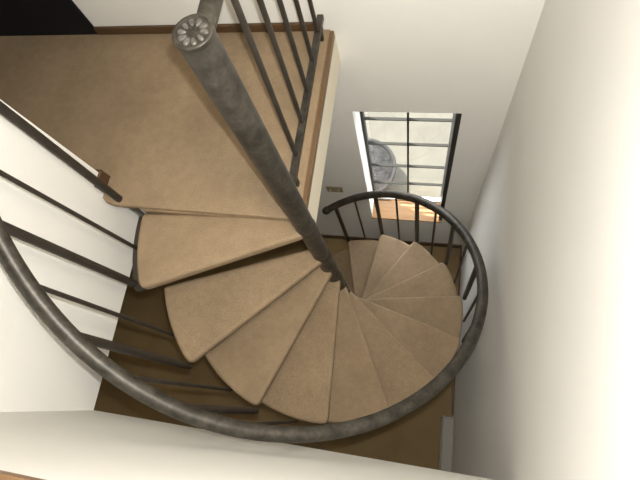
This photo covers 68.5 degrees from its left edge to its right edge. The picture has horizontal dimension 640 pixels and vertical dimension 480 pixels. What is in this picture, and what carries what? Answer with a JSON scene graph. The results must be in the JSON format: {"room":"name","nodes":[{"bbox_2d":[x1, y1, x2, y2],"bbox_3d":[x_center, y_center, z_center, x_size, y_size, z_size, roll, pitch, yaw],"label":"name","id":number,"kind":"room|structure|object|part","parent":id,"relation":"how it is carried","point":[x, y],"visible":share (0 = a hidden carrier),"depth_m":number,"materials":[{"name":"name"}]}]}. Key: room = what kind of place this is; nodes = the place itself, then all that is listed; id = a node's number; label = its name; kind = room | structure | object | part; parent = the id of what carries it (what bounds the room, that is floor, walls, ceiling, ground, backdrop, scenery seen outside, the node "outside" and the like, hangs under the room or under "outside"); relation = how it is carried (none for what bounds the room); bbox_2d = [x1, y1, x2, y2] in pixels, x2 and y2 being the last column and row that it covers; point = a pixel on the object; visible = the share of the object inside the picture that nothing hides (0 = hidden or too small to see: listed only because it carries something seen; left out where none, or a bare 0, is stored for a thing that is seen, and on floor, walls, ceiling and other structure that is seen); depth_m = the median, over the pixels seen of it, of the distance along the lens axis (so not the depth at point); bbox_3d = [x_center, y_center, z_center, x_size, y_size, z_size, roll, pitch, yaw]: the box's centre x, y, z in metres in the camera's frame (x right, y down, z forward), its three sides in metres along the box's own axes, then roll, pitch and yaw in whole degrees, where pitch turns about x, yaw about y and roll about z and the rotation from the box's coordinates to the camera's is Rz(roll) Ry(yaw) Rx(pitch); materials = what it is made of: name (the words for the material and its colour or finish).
{"room":"spiral staircase","nodes":[
{"label":"spiral staircase","id":0,"kind":"room"},
{"bbox_2d":[0,99,146,411],"bbox_3d":[-1.168,-0.175,0.787,0.120,2.775,0.894,4,72,12],"label":"wall","id":1,"kind":"structure","parent":0,"point":[38,372],"depth_m":1.66,"materials":[{"name":"white paint"}]},
{"bbox_2d":[94,169,109,192],"bbox_3d":[-0.928,-0.238,1.882,0.142,0.062,0.075,4,72,12],"label":"baseboard","id":2,"kind":"structure","parent":1,"relation":"attached to","point":[102,175],"depth_m":1.86,"materials":[{"name":"brown wood"}]},
{"bbox_2d":[0,30,329,221],"bbox_3d":[-1.265,0.862,1.662,3.770,0.121,3.825,4,72,12],"label":"floor","id":3,"kind":"structure","parent":0,"point":[132,108],"depth_m":1.96,"materials":[{"name":"beige carpet"}]},
{"bbox_2d":[196,0,323,186],"bbox_3d":[-0.096,-0.640,1.402,0.082,0.929,0.826,4,72,12],"label":"guard railing","id":4,"kind":"object","parent":3,"relation":"on","point":[211,8],"visible":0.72,"depth_m":1.55,"materials":[{"name":"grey metal"}]},
{"bbox_3d":[-0.169,-0.782,0.987,0.042,0.040,0.827,2,72,11],"label":"rail","id":5,"kind":"part","parent":4,"relation":"part of","materials":[{"name":"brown metal"}]},
{"bbox_3d":[-0.054,-0.514,1.776,0.026,0.026,0.825,4,72,12],"label":"rail","id":6,"kind":"part","parent":4,"relation":"part of","materials":[{"name":"brown metal"}]},
{"bbox_2d":[0,410,493,479],"bbox_3d":[-0.297,0.639,1.256,1.747,1.074,0.120,4,72,12],"label":"wall","id":7,"kind":"structure","parent":0,"point":[81,444],"depth_m":1.25,"materials":[{"name":"white paint"}]},
{"bbox_2d":[0,470,44,479],"bbox_3d":[-0.335,0.475,0.732,1.627,0.020,0.135,4,72,12],"label":"trim","id":8,"kind":"structure","parent":7,"relation":"on","point":[4,475],"depth_m":0.79,"materials":[{"name":"brown wood"}]},
{"bbox_2d":[94,238,459,469],"bbox_3d":[-0.789,1.743,4.203,3.770,0.100,3.825,4,72,12],"label":"floor","id":9,"kind":"structure","parent":0,"point":[413,439],"depth_m":4.36,"materials":[{"name":"brown wood"}]},
{"bbox_2d":[0,13,487,442],"bbox_3d":[0.078,0.226,2.538,1.511,3.676,1.489,4,72,12],"label":"spiral staircase","id":10,"kind":"structure","parent":9,"relation":"on","point":[359,338],"depth_m":2.06,"materials":[{"name":"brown metal"}]},
{"bbox_3d":[-0.861,-0.302,1.497,0.029,0.798,0.053,17,75,16],"label":"newel post","id":11,"kind":"part","parent":10,"relation":"part of","materials":[{"name":"black metal"}]},
{"bbox_3d":[-0.015,0.052,2.046,1.508,2.376,1.470,4,72,12],"label":"handrail","id":12,"kind":"part","parent":10,"relation":"part of","materials":[{"name":"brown metal"}]},
{"bbox_3d":[0.046,-0.214,3.385,0.064,0.062,0.060,4,72,12],"label":"handrail","id":13,"kind":"part","parent":10,"relation":"part of","materials":[{"name":"brown metal"}]},
{"bbox_2d":[72,0,545,244],"bbox_3d":[-0.964,-0.994,2.390,3.770,5.300,0.200,4,72,12],"label":"wall","id":14,"kind":"structure","parent":0,"point":[467,58],"depth_m":2.10,"materials":[{"name":"white paint"}]},
{"bbox_2d":[0,0,96,35],"bbox_3d":[-1.653,-1.315,1.331,0.918,2.054,0.102,4,72,12],"label":"door","id":15,"kind":"structure","parent":14,"relation":"in","point":[17,17],"depth_m":2.13,"materials":[{"name":"black paint"}]},
{"bbox_2d":[93,22,322,34],"bbox_3d":[-0.509,-0.922,2.052,1.067,0.042,0.014,4,72,12],"label":"baseboard","id":16,"kind":"structure","parent":14,"relation":"attached to","point":[295,26],"depth_m":2.06,"materials":[{"name":"brown wood"}]},
{"bbox_2d":[326,186,342,191],"bbox_3d":[0.108,-0.370,3.489,0.120,0.084,0.019,4,72,12],"label":"switch plate","id":17,"kind":"object","parent":14,"relation":"attached to","point":[329,188],"visible":1,"depth_m":3.48,"materials":[{"name":"brown metal"}]},
{"bbox_2d":[321,234,461,247],"bbox_3d":[-0.541,-0.083,4.698,3.770,0.070,0.013,4,72,12],"label":"baseboard","id":18,"kind":"structure","parent":14,"relation":"attached to","point":[323,235],"depth_m":4.41,"materials":[{"name":"brown wood"}]},
{"bbox_2d":[360,112,461,222],"bbox_3d":[0.592,-0.503,3.186,0.564,1.531,0.207,4,72,12],"label":"window","id":19,"kind":"structure","parent":14,"relation":"in","point":[406,209],"depth_m":3.36,"materials":[{"name":"grey metal"}]},
{"bbox_3d":[0.722,-0.240,3.886,0.564,0.015,0.167,4,72,12],"label":"sill","id":20,"kind":"part","parent":19,"relation":"part of","materials":[{"name":"orange wood"}]},
{"bbox_3d":[0.730,-0.344,3.899,0.524,0.028,0.032,4,72,12],"label":"sash rail","id":21,"kind":"part","parent":19,"relation":"part of","materials":[{"name":"white paint"}]},
{"bbox_2d":[308,35,340,222],"bbox_3d":[-1.256,0.879,1.711,3.770,0.166,3.825,4,72,12],"label":"wall","id":22,"kind":"structure","parent":0,"point":[318,173],"depth_m":1.93,"materials":[{"name":"beige paint"}]},
{"bbox_2d":[303,31,334,207],"bbox_3d":[-0.003,-0.484,1.841,0.016,0.034,0.798,4,72,12],"label":"trim","id":23,"kind":"structure","parent":22,"relation":"attached to","point":[306,196],"depth_m":1.82,"materials":[{"name":"brown wood"}]},
{"bbox_2d":[451,0,639,479],"bbox_3d":[0.682,0.959,1.405,0.150,5.300,4.025,4,72,12],"label":"wall","id":24,"kind":"structure","parent":0,"point":[548,388],"depth_m":1.26,"materials":[{"name":"white paint"}]},
{"bbox_2d":[438,416,453,471],"bbox_3d":[0.913,2.316,3.563,0.096,0.128,1.852,4,72,12],"label":"baseboard heater","id":25,"kind":"object","parent":24,"relation":"attached to","point":[447,423],"visible":1,"depth_m":3.73,"materials":[{"name":"white metal"}]},
{"bbox_3d":[0.872,2.310,3.566,0.009,0.080,1.810,4,72,12],"label":"panel","id":26,"kind":"part","parent":25,"relation":"part of","materials":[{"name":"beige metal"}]},
{"bbox_2d":[451,246,461,414],"bbox_3d":[1.190,0.754,4.084,0.012,0.070,1.457,4,72,12],"label":"baseboard","id":27,"kind":"structure","parent":24,"relation":"attached to","point":[453,394],"depth_m":4.13,"materials":[{"name":"brown wood"}]},
{"label":"outside","id":28,"kind":"structure","parent":0,"visible":0},
{"bbox_2d":[364,112,452,197],"bbox_3d":[0.886,-6.000,6.735,14.000,0.200,12.375,4,72,12],"label":"ground","id":29,"kind":"structure","parent":28,"point":[383,131],"depth_m":4.86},
{"bbox_2d":[368,138,396,190],"bbox_3d":[0.443,-0.639,4.634,0.624,0.405,0.624,4,72,12],"label":"planter","id":30,"kind":"object","parent":29,"relation":"on","point":[382,154],"visible":0.24,"depth_m":4.44,"materials":[{"name":"grey stone"}]}
]}

